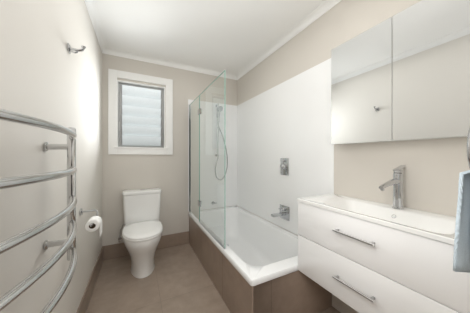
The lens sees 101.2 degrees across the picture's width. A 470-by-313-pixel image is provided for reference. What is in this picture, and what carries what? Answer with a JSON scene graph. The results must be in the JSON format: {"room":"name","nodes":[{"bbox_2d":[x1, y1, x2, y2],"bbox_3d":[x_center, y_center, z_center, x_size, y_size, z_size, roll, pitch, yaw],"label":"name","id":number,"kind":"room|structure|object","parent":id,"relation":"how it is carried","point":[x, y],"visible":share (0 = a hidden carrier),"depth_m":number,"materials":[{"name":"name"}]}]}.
{"room":"bathroom","nodes":[
{"label":"bathroom","id":0,"kind":"room"},
{"bbox_2d":[0,0,101,312],"bbox_3d":[-0.743,-0.023,0.567,0.100,2.400,3.782,0,0,-27],"label":"wall","id":1,"kind":"structure","parent":0,"point":[45,75],"depth_m":0.86,"materials":[{"name":"paint"}]},
{"bbox_2d":[0,109,76,312],"bbox_3d":[-0.613,0.169,0.595,0.156,0.603,0.655,0,0,-27],"label":"heated towel rail","id":2,"kind":"object","parent":1,"relation":"attached to","point":[68,244],"visible":1,"depth_m":0.54,"materials":[{"name":"silver metal"}]},
{"bbox_2d":[67,43,85,53],"bbox_3d":[-0.924,-0.626,1.130,0.082,0.053,0.044,0,0,-27],"label":"robe hook","id":3,"kind":"object","parent":1,"relation":"attached to","point":[69,48],"visible":1,"depth_m":1.12,"materials":[{"name":"silver metal"}]},
{"bbox_2d":[76,246,103,312],"bbox_3d":[-0.937,1.097,1.074,0.009,0.160,2.502,0,0,-27],"label":"trim","id":4,"kind":"structure","parent":1,"relation":"attached to","point":[86,297],"depth_m":1.63,"materials":[{"name":"tile"}]},
{"bbox_2d":[79,208,101,236],"bbox_3d":[-0.976,0.448,1.294,0.137,0.170,0.238,0,0,-27],"label":"toilet roll holder","id":5,"kind":"object","parent":1,"relation":"attached to","point":[93,223],"visible":1,"depth_m":1.27,"materials":[{"name":"white paper"}]},
{"bbox_2d":[84,0,107,53],"bbox_3d":[-0.919,-1.197,1.083,0.052,0.051,2.502,0,0,-27],"label":"crown molding","id":6,"kind":"structure","parent":1,"relation":"attached to","point":[90,4],"depth_m":1.75,"materials":[{"name":"white"}]},
{"bbox_2d":[102,53,236,245],"bbox_3d":[-0.759,-0.023,2.622,1.725,2.400,0.100,0,0,-27],"label":"wall","id":7,"kind":"structure","parent":0,"point":[167,175],"depth_m":2.48,"materials":[{"name":"paint"}]},
{"bbox_2d":[108,69,172,154],"bbox_3d":[-1.157,-0.513,2.415,0.709,0.980,0.150,0,0,-27],"label":"window","id":8,"kind":"structure","parent":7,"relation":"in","point":[136,118],"depth_m":2.40,"materials":[{"name":"white wood"}]},
{"bbox_2d":[104,231,188,259],"bbox_3d":[-1.050,1.097,2.413,0.955,0.160,0.010,0,0,-27],"label":"trim","id":9,"kind":"structure","parent":7,"relation":"attached to","point":[112,251],"depth_m":2.46,"materials":[{"name":"tile"}]},
{"bbox_2d":[107,48,234,79],"bbox_3d":[-0.732,-1.197,2.550,1.590,0.051,0.051,0,0,-27],"label":"crown molding","id":10,"kind":"structure","parent":7,"relation":"attached to","point":[114,52],"depth_m":2.49,"materials":[{"name":"white"}]},
{"bbox_2d":[94,0,325,74],"bbox_3d":[0.072,-1.273,0.979,1.925,0.100,3.782,0,0,-27],"label":"ceiling","id":11,"kind":"structure","parent":0,"point":[234,37],"depth_m":1.83,"materials":[{"name":"paint"}]},
{"bbox_2d":[86,243,340,312],"bbox_3d":[0.072,1.227,0.979,1.925,0.100,3.782,0,0,-27],"label":"floor","id":12,"kind":"structure","parent":0,"point":[177,280],"depth_m":1.72,"materials":[{"name":"tile"}]},
{"bbox_2d":[118,188,162,277],"bbox_3d":[-1.006,0.781,2.052,0.462,0.792,0.692,0,0,-27],"label":"toilet","id":13,"kind":"object","parent":12,"relation":"on","point":[142,230],"visible":1,"depth_m":2.00,"materials":[{"name":"white ceramic"}]},
{"bbox_2d":[189,206,331,312],"bbox_3d":[0.065,0.965,2.064,0.744,0.424,1.626,0,0,-27],"label":"bathtub","id":14,"kind":"object","parent":12,"relation":"on","point":[252,267],"visible":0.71,"depth_m":1.59,"materials":[{"name":"white ceramic"}]},
{"bbox_2d":[189,70,225,248],"bbox_3d":[-0.350,0.025,2.099,0.024,1.453,1.190,0,0,-27],"label":"glass","id":15,"kind":"object","parent":14,"relation":"on","point":[195,112],"visible":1,"depth_m":2.29,"materials":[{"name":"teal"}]},
{"bbox_2d":[237,0,469,312],"bbox_3d":[0.642,-0.023,1.872,0.100,2.400,2.702,0,0,-27],"label":"wall","id":16,"kind":"structure","parent":0,"point":[432,169],"depth_m":1.29,"materials":[{"name":"paint"}]},
{"bbox_2d":[188,58,333,234],"bbox_3d":[0.067,-0.014,2.066,0.752,1.528,1.636,0,0,-27],"label":"wall","id":17,"kind":"structure","parent":16,"relation":"attached to","point":[265,132],"depth_m":2.15,"materials":[{"name":"white plastic"}]},
{"bbox_2d":[211,103,227,204],"bbox_3d":[-0.203,-0.033,2.752,0.228,1.451,0.158,0,0,-27],"label":"handset","id":18,"kind":"object","parent":17,"relation":"attached to","point":[217,117],"visible":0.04,"depth_m":2.75,"materials":[{"name":"silver metal"}]},
{"bbox_2d":[271,204,289,220],"bbox_3d":[0.443,0.578,1.961,0.165,0.138,0.144,0,0,-27],"label":"spout","id":19,"kind":"object","parent":17,"relation":"attached to","point":[284,213],"visible":1,"depth_m":1.96,"materials":[{"name":"silver metal"}]},
{"bbox_2d":[280,158,288,175],"bbox_3d":[0.492,0.104,1.984,0.056,0.175,0.118,0,0,-27],"label":"shower mixer","id":20,"kind":"object","parent":17,"relation":"attached to","point":[284,167],"visible":1,"depth_m":1.97,"materials":[{"name":"silver metal"}]},
{"bbox_2d":[234,0,341,79],"bbox_3d":[0.575,-1.197,1.838,0.052,0.051,2.502,0,0,-27],"label":"crown molding","id":21,"kind":"structure","parent":16,"relation":"attached to","point":[316,14],"depth_m":1.88,"materials":[{"name":"white"}]},
{"bbox_2d":[297,165,469,312],"bbox_3d":[0.777,0.418,1.043,0.406,0.736,0.840,0,0,-27],"label":"bathroom vanity","id":22,"kind":"object","parent":16,"relation":"attached to","point":[361,255],"visible":0.98,"depth_m":0.93,"materials":[{"name":"white"}]},
{"bbox_2d":[331,0,469,143],"bbox_3d":[0.913,-0.425,1.080,0.128,0.676,0.740,0,0,-27],"label":"upper cabinet","id":23,"kind":"object","parent":16,"relation":"attached to","point":[403,75],"visible":1,"depth_m":0.99,"materials":[{"name":"white"}]},
{"bbox_3d":[0.870,-0.023,0.530,0.705,2.400,0.100,0,0,-27],"label":"wall","id":24,"kind":"structure","parent":0,"visible":0},
{"bbox_2d":[453,127,469,272],"bbox_3d":[0.719,0.098,0.558,0.182,0.469,0.085,0,0,-27],"label":"towel ring","id":25,"kind":"object","parent":24,"relation":"attached to","point":[461,258],"visible":1,"depth_m":0.56,"materials":[{"name":"fabric"}]}
]}

